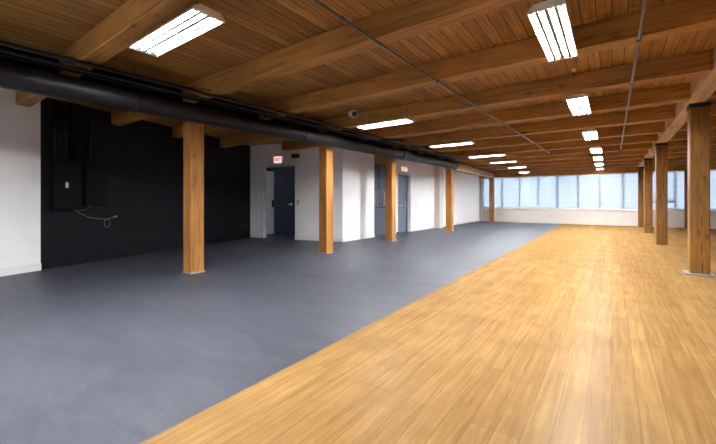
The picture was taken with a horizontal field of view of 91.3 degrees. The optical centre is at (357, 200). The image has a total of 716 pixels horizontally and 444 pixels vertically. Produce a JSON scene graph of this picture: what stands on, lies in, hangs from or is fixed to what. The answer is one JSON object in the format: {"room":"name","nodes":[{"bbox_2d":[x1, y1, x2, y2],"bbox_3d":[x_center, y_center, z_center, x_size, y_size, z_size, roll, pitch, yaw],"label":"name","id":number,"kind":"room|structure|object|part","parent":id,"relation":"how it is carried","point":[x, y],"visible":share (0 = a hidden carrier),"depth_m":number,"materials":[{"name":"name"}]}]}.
{"room":"empty office loft","nodes":[
{"label":"empty office loft","id":0,"kind":"room"},
{"bbox_2d":[0,88,249,269],"bbox_3d":[-5.460,-0.315,6.540,0.250,3.030,10.755,0,0,20],"label":"wall","id":1,"kind":"structure","parent":0,"point":[142,160],"depth_m":7.21,"materials":[{"name":"black paint"}]},
{"bbox_2d":[0,263,40,276],"bbox_3d":[-6.306,1.137,3.770,0.018,0.125,4.869,0,0,20],"label":"baseboard","id":2,"kind":"structure","parent":1,"relation":"attached to","point":[33,267],"depth_m":5.77,"materials":[{"name":"white paint"}]},
{"bbox_2d":[53,99,55,162],"bbox_3d":[-5.427,-1.252,6.260,0.035,1.135,0.036,0,0,36],"label":"conduit","id":3,"kind":"object","parent":1,"relation":"attached to","point":[54,100],"visible":0.93,"depth_m":6.25,"materials":[{"name":"black metal"}]},
{"bbox_2d":[57,100,59,162],"bbox_3d":[-5.407,-1.252,6.316,0.035,1.135,0.036,0,0,36],"label":"conduit","id":4,"kind":"object","parent":1,"relation":"attached to","point":[58,101],"visible":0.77,"depth_m":6.30,"materials":[{"name":"black metal"}]},
{"bbox_2d":[61,101,62,162],"bbox_3d":[-5.387,-1.252,6.373,0.035,1.135,0.036,0,0,36],"label":"conduit","id":5,"kind":"object","parent":1,"relation":"attached to","point":[61,101],"visible":0.66,"depth_m":6.36,"materials":[{"name":"black metal"}]},
{"bbox_2d":[50,162,81,209],"bbox_3d":[-5.327,-0.265,6.399,0.152,0.830,0.450,0,0,20],"label":"electrical panel","id":6,"kind":"object","parent":1,"relation":"attached to","point":[65,179],"visible":1,"depth_m":6.32,"materials":[{"name":"grey paint"}]},
{"bbox_2d":[65,102,66,163],"bbox_3d":[-5.367,-1.252,6.429,0.035,1.135,0.036,0,0,36],"label":"conduit","id":7,"kind":"object","parent":1,"relation":"attached to","point":[65,102],"visible":0.8,"depth_m":6.42,"materials":[{"name":"black metal"}]},
{"bbox_2d":[89,107,90,165],"bbox_3d":[-5.226,-1.252,6.825,0.035,1.135,0.036,0,0,36],"label":"conduit","id":8,"kind":"object","parent":1,"relation":"attached to","point":[89,107],"visible":1,"depth_m":6.81,"materials":[{"name":"black metal"}]},
{"bbox_2d":[83,165,105,204],"bbox_3d":[-5.171,-0.300,6.880,0.122,0.760,0.380,0,0,20],"label":"electrical panel","id":9,"kind":"object","parent":1,"relation":"attached to","point":[94,177],"visible":1,"depth_m":6.82,"materials":[{"name":"grey paint"}]},
{"bbox_2d":[73,206,116,226],"bbox_3d":[-5.173,0.309,6.914,0.028,0.461,0.827,0,0,20],"label":"loose cable","id":10,"kind":"object","parent":9,"relation":"hanging from","point":[89,206],"visible":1,"depth_m":6.85,"materials":[{"name":"grey plastic"}]},
{"bbox_2d":[266,166,294,234],"bbox_3d":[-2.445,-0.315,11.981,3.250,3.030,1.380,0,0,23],"label":"door frame","id":11,"kind":"structure","parent":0,"point":[289,168],"depth_m":12.86,"materials":[{"name":"black paint"}]},
{"bbox_2d":[266,171,273,233],"bbox_3d":[-3.512,0.057,12.459,1.120,2.274,0.055,0,0,-37],"label":"door","id":12,"kind":"structure","parent":11,"relation":"in","point":[269,174],"depth_m":12.69,"materials":[{"name":"grey paint"}]},
{"bbox_2d":[275,171,294,233],"bbox_3d":[-2.490,0.057,12.563,1.180,2.274,0.097,0,0,23],"label":"door","id":13,"kind":"structure","parent":11,"relation":"in","point":[284,180],"depth_m":12.63,"materials":[{"name":"black paint"}]},
{"bbox_2d":[0,221,561,443],"bbox_3d":[0.059,1.260,11.201,9.339,0.120,24.600,0,0,36],"label":"floor","id":14,"kind":"structure","parent":0,"point":[123,350],"depth_m":3.64,"materials":[{"name":"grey concrete"}]},
{"bbox_2d":[182,121,204,273],"bbox_3d":[-2.771,-0.061,5.903,0.264,2.523,0.264,0,0,36],"label":"timber post","id":15,"kind":"object","parent":14,"relation":"on","point":[193,133],"visible":0.86,"depth_m":5.82,"materials":[{"name":"brown wood"}]},
{"bbox_2d":[318,145,333,253],"bbox_3d":[-0.739,-0.061,8.098,0.264,2.523,0.264,0,0,36],"label":"timber post","id":16,"kind":"object","parent":14,"relation":"on","point":[325,152],"visible":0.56,"depth_m":8.00,"materials":[{"name":"brown wood"}]},
{"bbox_2d":[385,157,396,241],"bbox_3d":[0.983,-0.061,10.531,0.264,2.523,0.264,0,0,36],"label":"timber post","id":17,"kind":"object","parent":14,"relation":"on","point":[390,163],"visible":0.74,"depth_m":10.44,"materials":[{"name":"brown wood"}]},
{"bbox_2d":[446,169,453,231],"bbox_3d":[3.636,-0.018,13.881,0.264,2.436,0.264,0,0,36],"label":"timber post","id":18,"kind":"object","parent":14,"relation":"on","point":[449,173],"visible":0.99,"depth_m":13.78,"materials":[{"name":"brown wood"}]},
{"bbox_2d":[489,178,493,221],"bbox_3d":[7.727,-0.066,20.216,0.264,2.532,0.264,0,0,36],"label":"timber post","id":19,"kind":"object","parent":14,"relation":"on","point":[491,180],"visible":1,"depth_m":20.11,"materials":[{"name":"brown wood"}]},
{"bbox_2d":[250,143,342,237],"bbox_3d":[-1.994,-0.315,10.981,3.392,3.030,0.120,0,0,23],"label":"wall","id":20,"kind":"structure","parent":0,"point":[307,164],"depth_m":10.80,"materials":[{"name":"white paint"}]},
{"bbox_2d":[261,165,294,237],"bbox_3d":[-2.529,0.045,11.187,1.265,2.310,0.150,0,0,23],"label":"trim","id":21,"kind":"structure","parent":20,"relation":"attached to","point":[263,169],"depth_m":11.36,"materials":[{"name":"white paint"}]},
{"bbox_2d":[273,156,282,163],"bbox_3d":[-2.535,-1.310,11.102,0.340,0.230,0.067,0,0,23],"label":"exit sign","id":22,"kind":"object","parent":20,"relation":"attached to","point":[276,159],"visible":1,"depth_m":11.07,"materials":[{"name":"white plastic"}]},
{"bbox_2d":[291,154,299,157],"bbox_3d":[-1.939,-1.393,10.841,0.270,0.125,0.092,0,0,23],"label":"wall speaker","id":23,"kind":"object","parent":20,"relation":"attached to","point":[292,155],"visible":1,"depth_m":10.80,"materials":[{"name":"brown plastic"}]},
{"bbox_2d":[295,236,341,241],"bbox_3d":[-1.204,1.145,10.579,1.650,0.110,0.014,0,0,23],"label":"baseboard","id":24,"kind":"structure","parent":20,"relation":"attached to","point":[296,237],"depth_m":10.66,"materials":[{"name":"white paint"}]},
{"bbox_2d":[0,0,715,145],"bbox_3d":[3.888,-1.890,8.422,19.200,0.120,24.800,0,0,36],"label":"ceiling","id":25,"kind":"structure","parent":0,"point":[251,29],"depth_m":4.12,"materials":[{"name":"brown wood"}]},
{"bbox_2d":[16,0,205,106],"bbox_3d":[-1.980,-1.704,3.216,8.942,0.249,0.190,0,0,36],"label":"ceiling beam","id":26,"kind":"structure","parent":25,"relation":"attached to","point":[133,20],"depth_m":3.38,"materials":[{"name":"brown wood"}]},
{"bbox_2d":[129,3,224,56],"bbox_3d":[-1.675,-1.662,3.174,1.194,0.334,0.270,0,0,36],"label":"fluorescent light","id":27,"kind":"object","parent":25,"relation":"hanging from","point":[198,19],"visible":0.93,"depth_m":3.08,"materials":[{"name":"white plastic"}]},
{"bbox_3d":[-2.153,-1.526,3.521,0.012,0.062,0.270,0,0,36],"label":"plate","id":28,"kind":"part","parent":27,"relation":"part of","materials":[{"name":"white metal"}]},
{"bbox_3d":[-1.197,-1.526,2.827,0.012,0.062,0.270,0,0,36],"label":"plate","id":29,"kind":"part","parent":27,"relation":"part of","materials":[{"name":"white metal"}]},
{"bbox_2d":[0,61,458,168],"bbox_3d":[-1.229,-1.508,6.987,0.307,0.625,15.879,0,0,38],"label":"spiral duct","id":30,"kind":"object","parent":25,"relation":"hanging from","point":[12,76],"visible":1,"depth_m":4.96,"materials":[{"name":"black metal"}]},
{"bbox_2d":[0,55,451,159],"bbox_3d":[-1.326,-1.535,6.770,0.065,0.052,15.412,0,0,38],"label":"conduit","id":31,"kind":"object","parent":30,"relation":"on","point":[45,65],"visible":0.58,"depth_m":4.97,"materials":[{"name":"black metal"}]},
{"bbox_2d":[0,52,454,159],"bbox_3d":[-1.246,-1.525,6.710,0.080,0.062,15.414,0,0,38],"label":"conduit","id":32,"kind":"object","parent":30,"relation":"on","point":[1,53],"visible":0.67,"depth_m":5.06,"materials":[{"name":"black metal"}]},
{"bbox_2d":[111,0,531,125],"bbox_3d":[-1.284,-1.704,4.577,9.416,0.249,0.190,0,0,36],"label":"ceiling beam","id":33,"kind":"structure","parent":25,"relation":"attached to","point":[411,18],"depth_m":3.65,"materials":[{"name":"brown wood"}]},
{"bbox_2d":[348,103,357,117],"bbox_3d":[-0.103,-1.685,6.540,0.140,0.287,0.189,0,0,-33],"label":"spotlight","id":34,"kind":"object","parent":25,"relation":"hanging from","point":[353,113],"visible":1,"depth_m":6.48,"materials":[{"name":"grey plastic"}]},
{"bbox_2d":[356,104,414,129],"bbox_3d":[0.518,-1.662,6.877,1.194,0.334,0.270,0,0,36],"label":"fluorescent light","id":35,"kind":"object","parent":25,"relation":"hanging from","point":[403,120],"visible":1,"depth_m":6.78,"materials":[{"name":"white plastic"}]},
{"bbox_2d":[172,0,715,137],"bbox_3d":[-0.605,-1.704,5.875,9.841,0.249,0.190,0,0,36],"label":"ceiling beam","id":36,"kind":"structure","parent":25,"relation":"attached to","point":[683,16],"depth_m":4.08,"materials":[{"name":"brown wood"}]},
{"bbox_2d":[619,0,647,150],"bbox_3d":[3.242,-1.558,4.109,0.080,0.041,16.460,0,0,36],"label":"conduit","id":37,"kind":"object","parent":36,"relation":"attached to","point":[638,40],"visible":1,"depth_m":3.68,"materials":[{"name":"black metal"}]},
{"bbox_2d":[220,49,712,147],"bbox_3d":[0.145,-1.704,7.308,10.310,0.249,0.190,0,0,36],"label":"ceiling beam","id":38,"kind":"structure","parent":25,"relation":"attached to","point":[701,62],"depth_m":5.33,"materials":[{"name":"brown wood"}]},
{"bbox_2d":[282,83,689,150],"bbox_3d":[1.440,-1.704,8.222,9.288,0.249,0.190,0,0,36],"label":"ceiling beam","id":39,"kind":"structure","parent":25,"relation":"attached to","point":[680,93],"depth_m":6.78,"materials":[{"name":"brown wood"}]},
{"bbox_2d":[0,40,467,159],"bbox_3d":[-0.839,-1.535,6.725,0.070,0.070,15.912,0,0,38],"label":"pipe","id":40,"kind":"object","parent":39,"relation":"attached to","point":[68,59],"visible":1,"depth_m":4.61,"materials":[{"name":"black metal"}]},
{"bbox_2d":[183,86,230,97],"bbox_3d":[-2.194,-1.583,5.046,0.732,0.053,0.059,0,0,-38],"label":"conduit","id":41,"kind":"object","parent":40,"relation":"on","point":[183,86],"visible":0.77,"depth_m":4.99,"materials":[{"name":"black metal"}]},
{"bbox_2d":[312,0,551,154],"bbox_3d":[1.525,-1.554,5.134,0.124,0.051,16.102,0,0,37],"label":"conduit","id":42,"kind":"object","parent":39,"relation":"attached to","point":[343,19],"visible":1,"depth_m":3.76,"materials":[{"name":"black metal"}]},
{"bbox_2d":[468,153,506,157],"bbox_3d":[4.326,-1.662,11.749,1.194,0.334,0.270,0,0,36],"label":"fluorescent light","id":43,"kind":"object","parent":25,"relation":"hanging from","point":[499,154],"visible":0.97,"depth_m":11.65,"materials":[{"name":"white plastic"}]},
{"bbox_2d":[490,158,516,163],"bbox_3d":[5.643,-1.662,13.598,0.955,0.334,0.270,0,0,36],"label":"fluorescent light","id":44,"kind":"object","parent":25,"relation":"hanging from","point":[512,160],"visible":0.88,"depth_m":13.55,"materials":[{"name":"white plastic"}]},
{"bbox_2d":[508,166,526,167],"bbox_3d":[7.155,-1.662,15.751,0.740,0.334,0.270,0,0,36],"label":"fluorescent light","id":45,"kind":"object","parent":25,"relation":"hanging from","point":[514,166],"visible":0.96,"depth_m":15.66,"materials":[{"name":"white plastic"}]},
{"bbox_2d":[391,105,674,147],"bbox_3d":[3.135,-1.704,8.931,7.376,0.249,0.190,0,0,36],"label":"ceiling beam","id":46,"kind":"structure","parent":25,"relation":"attached to","point":[667,113],"depth_m":7.92,"materials":[{"name":"brown wood"}]},
{"bbox_2d":[429,140,474,147],"bbox_3d":[2.512,-1.537,9.421,1.194,0.084,0.270,0,0,36],"label":"fluorescent light","id":47,"kind":"object","parent":46,"relation":"hanging from","point":[472,141],"visible":1,"depth_m":9.32,"materials":[{"name":"white plastic"}]},
{"bbox_2d":[418,121,664,153],"bbox_3d":[4.064,-1.704,10.210,7.376,0.249,0.190,0,0,36],"label":"ceiling beam","id":48,"kind":"structure","parent":25,"relation":"attached to","point":[652,127],"depth_m":9.25,"materials":[{"name":"brown wood"}]},
{"bbox_2d":[2,45,460,158],"bbox_3d":[-1.006,-1.552,6.661,0.028,0.028,15.612,0,0,38],"label":"conduit","id":49,"kind":"object","parent":48,"relation":"attached to","point":[2,45],"visible":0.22,"depth_m":4.68,"materials":[{"name":"metal"}]},
{"bbox_2d":[438,133,657,157],"bbox_3d":[4.974,-1.704,11.464,7.376,0.249,0.190,0,0,36],"label":"ceiling beam","id":50,"kind":"structure","parent":25,"relation":"attached to","point":[647,138],"depth_m":10.54,"materials":[{"name":"brown wood"}]},
{"bbox_2d":[448,142,651,161],"bbox_3d":[5.884,-1.704,12.719,7.376,0.249,0.190,0,0,36],"label":"ceiling beam","id":51,"kind":"structure","parent":25,"relation":"attached to","point":[639,146],"depth_m":11.87,"materials":[{"name":"brown wood"}]},
{"bbox_2d":[526,0,577,61],"bbox_3d":[1.810,-1.662,3.209,0.270,0.334,1.194,0,0,36],"label":"fluorescent light","id":52,"kind":"object","parent":25,"relation":"hanging from","point":[550,22],"visible":1,"depth_m":3.06,"materials":[{"name":"white plastic"}]},
{"bbox_3d":[1.463,-1.526,2.731,0.270,0.062,0.012,0,0,36],"label":"plate","id":53,"kind":"part","parent":52,"relation":"part of","materials":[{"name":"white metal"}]},
{"bbox_3d":[2.157,-1.526,3.687,0.270,0.062,0.012,0,0,36],"label":"plate","id":54,"kind":"part","parent":52,"relation":"part of","materials":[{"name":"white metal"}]},
{"bbox_2d":[458,149,647,164],"bbox_3d":[6.795,-1.704,13.973,7.376,0.249,0.190,0,0,36],"label":"ceiling beam","id":55,"kind":"structure","parent":25,"relation":"attached to","point":[645,151],"depth_m":13.16,"materials":[{"name":"brown wood"}]},
{"bbox_2d":[467,155,644,167],"bbox_3d":[7.705,-1.704,15.228,7.376,0.249,0.190,0,0,36],"label":"ceiling beam","id":56,"kind":"structure","parent":25,"relation":"attached to","point":[631,157],"depth_m":14.64,"materials":[{"name":"brown wood"}]},
{"bbox_2d":[445,163,493,177],"bbox_3d":[5.635,-1.409,16.977,0.220,0.337,7.922,0,0,33],"label":"girder","id":57,"kind":"object","parent":56,"relation":"attached to","point":[462,168],"visible":0.76,"depth_m":16.32,"materials":[{"name":"brown wood"}]},
{"bbox_2d":[477,159,641,169],"bbox_3d":[8.616,-1.704,16.482,7.376,0.249,0.190,0,0,36],"label":"ceiling beam","id":58,"kind":"structure","parent":25,"relation":"attached to","point":[633,160],"depth_m":15.77,"materials":[{"name":"brown wood"}]},
{"bbox_2d":[483,163,638,172],"bbox_3d":[9.526,-1.704,17.737,7.376,0.249,0.190,0,0,36],"label":"ceiling beam","id":59,"kind":"structure","parent":25,"relation":"attached to","point":[623,164],"depth_m":17.15,"materials":[{"name":"brown wood"}]},
{"bbox_2d":[566,93,590,115],"bbox_3d":[3.537,-1.662,5.588,0.270,0.334,1.194,0,0,36],"label":"fluorescent light","id":60,"kind":"object","parent":25,"relation":"hanging from","point":[578,104],"visible":0.94,"depth_m":5.45,"materials":[{"name":"white plastic"}]},
{"bbox_3d":[3.189,-1.526,5.110,0.270,0.062,0.012,0,0,36],"label":"plate","id":61,"kind":"part","parent":60,"relation":"part of","materials":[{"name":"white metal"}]},
{"bbox_2d":[582,128,598,140],"bbox_3d":[5.385,-1.662,8.102,0.270,0.334,1.194,0,0,36],"label":"fluorescent light","id":62,"kind":"object","parent":25,"relation":"hanging from","point":[591,134],"visible":0.97,"depth_m":7.98,"materials":[{"name":"white plastic"}]},
{"bbox_3d":[5.038,-1.526,7.623,0.270,0.062,0.012,0,0,36],"label":"plate","id":63,"kind":"part","parent":62,"relation":"part of","materials":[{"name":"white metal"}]},
{"bbox_2d":[590,146,601,153],"bbox_3d":[7.152,-1.662,10.502,0.270,0.334,1.194,0,0,36],"label":"fluorescent light","id":64,"kind":"object","parent":25,"relation":"hanging from","point":[598,149],"visible":0.98,"depth_m":10.38,"materials":[{"name":"white plastic"}]},
{"bbox_2d":[593,155,602,160],"bbox_3d":[8.575,-1.662,12.496,0.270,0.334,1.194,0,0,36],"label":"fluorescent light","id":65,"kind":"object","parent":25,"relation":"hanging from","point":[596,158],"visible":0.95,"depth_m":12.34,"materials":[{"name":"white plastic"}]},
{"bbox_2d":[595,161,602,165],"bbox_3d":[9.960,-1.662,14.456,0.270,0.334,1.194,0,0,36],"label":"fluorescent light","id":66,"kind":"object","parent":25,"relation":"hanging from","point":[599,163],"visible":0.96,"depth_m":14.36,"materials":[{"name":"white plastic"}]},
{"bbox_2d":[638,46,715,166],"bbox_3d":[6.192,-1.710,6.657,0.233,0.238,24.050,0,0,36],"label":"girder","id":67,"kind":"object","parent":25,"relation":"attached to","point":[702,87],"visible":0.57,"depth_m":5.61,"materials":[{"name":"brown wood"}]},
{"bbox_2d":[653,150,715,157],"bbox_3d":[13.425,-1.704,11.076,6.274,0.249,0.190,0,0,36],"label":"ceiling beam","id":68,"kind":"structure","parent":25,"relation":"attached to","point":[681,154],"depth_m":12.42,"materials":[{"name":"brown wood"}]},
{"bbox_2d":[653,155,715,161],"bbox_3d":[14.336,-1.704,12.331,6.274,0.249,0.190,0,0,36],"label":"ceiling beam","id":69,"kind":"structure","parent":25,"relation":"attached to","point":[711,156],"depth_m":13.60,"materials":[{"name":"brown wood"}]},
{"bbox_2d":[653,159,715,164],"bbox_3d":[15.246,-1.704,13.585,6.274,0.249,0.190,0,0,36],"label":"ceiling beam","id":70,"kind":"structure","parent":25,"relation":"attached to","point":[711,160],"depth_m":14.75,"materials":[{"name":"brown wood"}]},
{"bbox_2d":[668,138,715,147],"bbox_3d":[11.605,-1.704,8.568,6.274,0.249,0.190,0,0,36],"label":"ceiling beam","id":71,"kind":"structure","parent":25,"relation":"attached to","point":[679,143],"depth_m":10.12,"materials":[{"name":"brown wood"}]},
{"bbox_2d":[668,145,715,152],"bbox_3d":[12.515,-1.704,9.822,6.274,0.249,0.190,0,0,36],"label":"ceiling beam","id":72,"kind":"structure","parent":25,"relation":"attached to","point":[712,147],"depth_m":11.26,"materials":[{"name":"brown wood"}]},
{"bbox_2d":[669,128,715,140],"bbox_3d":[10.694,-1.704,7.313,6.274,0.249,0.190,0,0,36],"label":"ceiling beam","id":73,"kind":"structure","parent":25,"relation":"attached to","point":[682,135],"depth_m":8.94,"materials":[{"name":"brown wood"}]},
{"bbox_2d":[678,116,715,131],"bbox_3d":[9.784,-1.704,6.059,6.274,0.249,0.190,0,0,36],"label":"ceiling beam","id":74,"kind":"structure","parent":25,"relation":"attached to","point":[712,118],"depth_m":7.53,"materials":[{"name":"brown wood"}]},
{"bbox_2d":[708,101,715,115],"bbox_3d":[8.856,-1.704,4.780,6.274,0.249,0.190,0,0,36],"label":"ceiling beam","id":75,"kind":"structure","parent":25,"relation":"attached to","point":[713,103],"depth_m":6.39,"materials":[{"name":"brown wood"}]},
{"bbox_2d":[710,91,715,98],"bbox_3d":[7.934,-1.704,3.509,6.274,0.249,0.190,0,0,36],"label":"ceiling beam","id":76,"kind":"structure","parent":25,"relation":"attached to","point":[713,95],"depth_m":5.29,"materials":[{"name":"brown wood"}]},
{"bbox_2d":[342,149,479,241],"bbox_3d":[3.363,-0.315,15.621,0.134,3.030,13.164,0,0,36],"label":"wall","id":77,"kind":"structure","parent":0,"point":[358,167],"depth_m":13.76,"materials":[{"name":"white paint"}]},
{"bbox_2d":[400,166,407,171],"bbox_3d":[1.746,-1.205,13.251,0.057,0.190,0.500,0,0,36],"label":"exit sign","id":78,"kind":"object","parent":77,"relation":"attached to","point":[402,168],"visible":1,"depth_m":13.18,"materials":[{"name":"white plastic"}]},
{"bbox_2d":[397,172,411,231],"bbox_3d":[1.765,0.065,13.318,0.016,2.270,1.150,0,0,36],"label":"trim","id":79,"kind":"structure","parent":77,"relation":"attached to","point":[397,172],"depth_m":13.71,"materials":[{"name":"white paint"}]},
{"bbox_2d":[434,165,442,227],"bbox_3d":[3.618,-0.295,15.661,0.260,2.990,0.400,0,0,36],"label":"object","id":80,"kind":"structure","parent":77,"relation":"attached to","point":[438,171],"depth_m":15.51,"materials":[{"name":"beige paint"}]},
{"bbox_2d":[142,224,715,443],"bbox_3d":[7.632,1.260,5.705,9.748,0.120,24.600,0,0,36],"label":"floor","id":81,"kind":"structure","parent":0,"point":[577,333],"depth_m":2.57,"materials":[{"name":"brown wood"}]},
{"bbox_2d":[139,224,562,443],"bbox_3d":[3.764,1.214,8.512,0.008,0.031,24.201,0,0,36],"label":"trim","id":82,"kind":"structure","parent":81,"relation":"on","point":[562,224],"depth_m":2.43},
{"bbox_2d":[638,167,643,226],"bbox_3d":[13.182,-0.194,16.282,0.256,2.788,0.256,0,0,36],"label":"timber post","id":83,"kind":"object","parent":81,"relation":"on","point":[640,169],"visible":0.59,"depth_m":16.19,"materials":[{"name":"brown wood"}]},
{"bbox_2d":[644,158,652,232],"bbox_3d":[10.854,-0.194,13.091,0.256,2.788,0.256,0,0,36],"label":"timber post","id":84,"kind":"object","parent":81,"relation":"on","point":[648,162],"visible":0.95,"depth_m":12.99,"materials":[{"name":"brown wood"}]},
{"bbox_2d":[655,142,667,244],"bbox_3d":[8.377,-0.194,9.662,0.256,2.788,0.256,0,0,36],"label":"timber post","id":85,"kind":"object","parent":81,"relation":"on","point":[661,149],"visible":1,"depth_m":9.57,"materials":[{"name":"brown wood"}]},
{"bbox_2d":[684,170,686,227],"bbox_3d":[14.559,-0.080,15.431,0.240,2.560,0.240,0,0,36],"label":"timber post","id":86,"kind":"object","parent":81,"relation":"on","point":[685,171],"visible":0.42,"depth_m":15.40,"materials":[{"name":"brown wood"}]},
{"bbox_2d":[682,101,715,276],"bbox_3d":[5.594,-0.194,5.751,0.360,2.788,0.360,0,0,36],"label":"timber post","id":87,"kind":"object","parent":81,"relation":"on","point":[698,114],"visible":1,"depth_m":5.66,"materials":[{"name":"brown wood"}]},
{"bbox_2d":[483,169,715,228],"bbox_3d":[12.808,-0.315,17.053,14.700,3.030,0.250,0,0,36],"label":"wall","id":88,"kind":"structure","parent":0,"point":[551,215],"depth_m":17.90,"materials":[{"name":"beige paint"}]},
{"bbox_2d":[480,178,482,220],"bbox_3d":[7.349,-0.080,20.853,0.200,2.560,0.012,0,0,36],"label":"trim","id":89,"kind":"structure","parent":88,"relation":"attached to","point":[481,179],"depth_m":20.84,"materials":[{"name":"white paint"}]},
{"bbox_2d":[483,178,501,207],"bbox_3d":[7.894,-0.486,20.540,1.034,1.743,0.048,0,0,36],"label":"roller blind","id":90,"kind":"object","parent":88,"relation":"attached to","point":[497,181],"visible":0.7,"depth_m":20.43,"materials":[{"name":"white fabric"}]},
{"bbox_2d":[502,177,518,207],"bbox_3d":[8.699,-0.486,19.955,0.924,1.743,0.048,0,0,36],"label":"roller blind","id":91,"kind":"object","parent":88,"relation":"attached to","point":[510,185],"visible":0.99,"depth_m":19.95,"materials":[{"name":"white fabric"}]},
{"bbox_2d":[519,177,519,207],"bbox_3d":[8.752,-0.480,20.028,0.940,1.760,0.060,0,0,36],"label":"window","id":92,"kind":"structure","parent":88,"relation":"in","point":[519,177],"depth_m":19.73,"materials":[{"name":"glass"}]},
{"bbox_2d":[520,176,537,207],"bbox_3d":[9.460,-0.486,19.403,0.924,1.743,0.048,0,0,36],"label":"roller blind","id":93,"kind":"object","parent":88,"relation":"attached to","point":[528,185],"visible":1,"depth_m":19.37,"materials":[{"name":"white fabric"}]},
{"bbox_2d":[538,175,556,207],"bbox_3d":[10.209,-0.486,18.860,0.894,1.743,0.048,0,0,36],"label":"roller blind","id":94,"kind":"object","parent":88,"relation":"attached to","point":[547,185],"visible":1,"depth_m":18.85,"materials":[{"name":"white fabric"}]},
{"bbox_2d":[557,175,577,207],"bbox_3d":[10.957,-0.486,18.317,0.924,1.743,0.048,0,0,36],"label":"roller blind","id":95,"kind":"object","parent":88,"relation":"attached to","point":[567,185],"visible":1,"depth_m":18.30,"materials":[{"name":"white fabric"}]},
{"bbox_2d":[578,174,599,208],"bbox_3d":[11.763,-0.480,17.843,0.920,1.760,0.060,0,0,36],"label":"window","id":96,"kind":"structure","parent":88,"relation":"in","point":[599,174],"depth_m":17.55,"materials":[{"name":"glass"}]},
{"bbox_2d":[578,174,598,208],"bbox_3d":[11.710,-0.486,17.770,0.904,1.743,0.048,0,0,36],"label":"roller blind","id":97,"kind":"object","parent":96,"relation":"attached to","point":[588,184],"visible":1,"depth_m":17.77,"materials":[{"name":"white fabric"}]},
{"bbox_2d":[479,162,715,177],"bbox_3d":[12.855,-1.540,16.777,13.892,0.360,0.138,0,0,36],"label":"header beam","id":98,"kind":"structure","parent":88,"relation":"attached to","point":[671,167],"depth_m":17.73,"materials":[{"name":"brown wood"}]},
{"bbox_2d":[483,208,715,210],"bbox_3d":[12.778,0.423,16.909,13.220,0.043,0.060,0,0,36],"label":"trim","id":99,"kind":"structure","parent":88,"relation":"attached to","point":[483,208],"depth_m":17.84,"materials":[{"name":"white paint"}]},
{"bbox_2d":[600,173,622,208],"bbox_3d":[12.463,-0.486,17.224,0.924,1.743,0.048,0,0,36],"label":"roller blind","id":100,"kind":"object","parent":88,"relation":"attached to","point":[611,184],"visible":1,"depth_m":17.21,"materials":[{"name":"white fabric"}]},
{"bbox_2d":[623,172,637,208],"bbox_3d":[13.223,-0.486,16.672,0.924,1.743,0.048,0,0,36],"label":"roller blind","id":101,"kind":"object","parent":88,"relation":"attached to","point":[630,180],"visible":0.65,"depth_m":16.78,"materials":[{"name":"white fabric"}]},
{"bbox_2d":[653,171,674,209],"bbox_3d":[13.982,-0.486,16.117,0.924,1.743,0.054,0,0,36],"label":"roller blind","id":102,"kind":"object","parent":88,"relation":"attached to","point":[671,174],"visible":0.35,"depth_m":15.94,"materials":[{"name":"white fabric"}]},
{"bbox_2d":[675,171,675,209],"bbox_3d":[14.798,-0.480,15.641,0.940,1.760,0.060,0,0,36],"label":"window","id":103,"kind":"structure","parent":88,"relation":"in","point":[675,171],"depth_m":15.88,"materials":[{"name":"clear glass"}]},
{"bbox_2d":[676,171,683,209],"bbox_3d":[14.745,-0.486,15.568,0.924,1.743,0.048,0,0,36],"label":"roller blind","id":104,"kind":"object","parent":88,"relation":"attached to","point":[679,174],"visible":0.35,"depth_m":15.74,"materials":[{"name":"white fabric"}]},
{"bbox_2d":[710,169,715,209],"bbox_3d":[15.506,-0.486,15.016,0.924,1.743,0.048,0,0,36],"label":"roller blind","id":105,"kind":"object","parent":88,"relation":"attached to","point":[712,172],"visible":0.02,"depth_m":15.12,"materials":[{"name":"white fabric"}]},
{"bbox_3d":[-1.566,-0.315,-2.694,14.771,3.030,0.200,0,0,36],"label":"wall","id":106,"kind":"structure","parent":0,"visible":0},
{"bbox_2d":[0,45,447,163],"bbox_3d":[-1.534,-1.542,7.291,0.240,0.435,16.020,0,0,38],"label":"pipe","id":107,"kind":"object","parent":106,"relation":"attached to","point":[3,59],"visible":0.13,"depth_m":5.16,"materials":[{"name":"black metal"}]},
{"bbox_2d":[0,49,461,160],"bbox_3d":[-1.025,-1.515,6.798,0.044,0.039,15.812,0,0,38],"label":"conduit","id":108,"kind":"object","parent":106,"relation":"attached to","point":[1,50],"visible":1,"depth_m":4.79,"materials":[{"name":"metal"}]},
{"bbox_3d":[0.981,-0.315,12.904,0.530,3.030,2.760,0,0,36],"label":"wall","id":109,"kind":"structure","parent":0,"visible":0},
{"bbox_2d":[374,163,384,235],"bbox_3d":[0.789,-0.050,12.277,0.096,2.490,1.310,0,0,36],"label":"door","id":110,"kind":"structure","parent":109,"relation":"in","point":[379,169],"depth_m":12.20,"materials":[{"name":"metal"}]},
{"bbox_2d":[374,155,385,164],"bbox_3d":[0.783,-1.565,12.282,0.240,0.530,1.320,0,0,36],"label":"ceiling beam","id":111,"kind":"structure","parent":109,"relation":"attached to","point":[378,159],"depth_m":12.02,"materials":[{"name":"brown wood"}]},
{"bbox_2d":[398,175,406,231],"bbox_3d":[1.647,0.100,13.391,0.116,2.188,0.980,0,0,36],"label":"door","id":112,"kind":"structure","parent":109,"relation":"in","point":[402,180],"depth_m":13.51,"materials":[{"name":"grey metal"}]}
]}

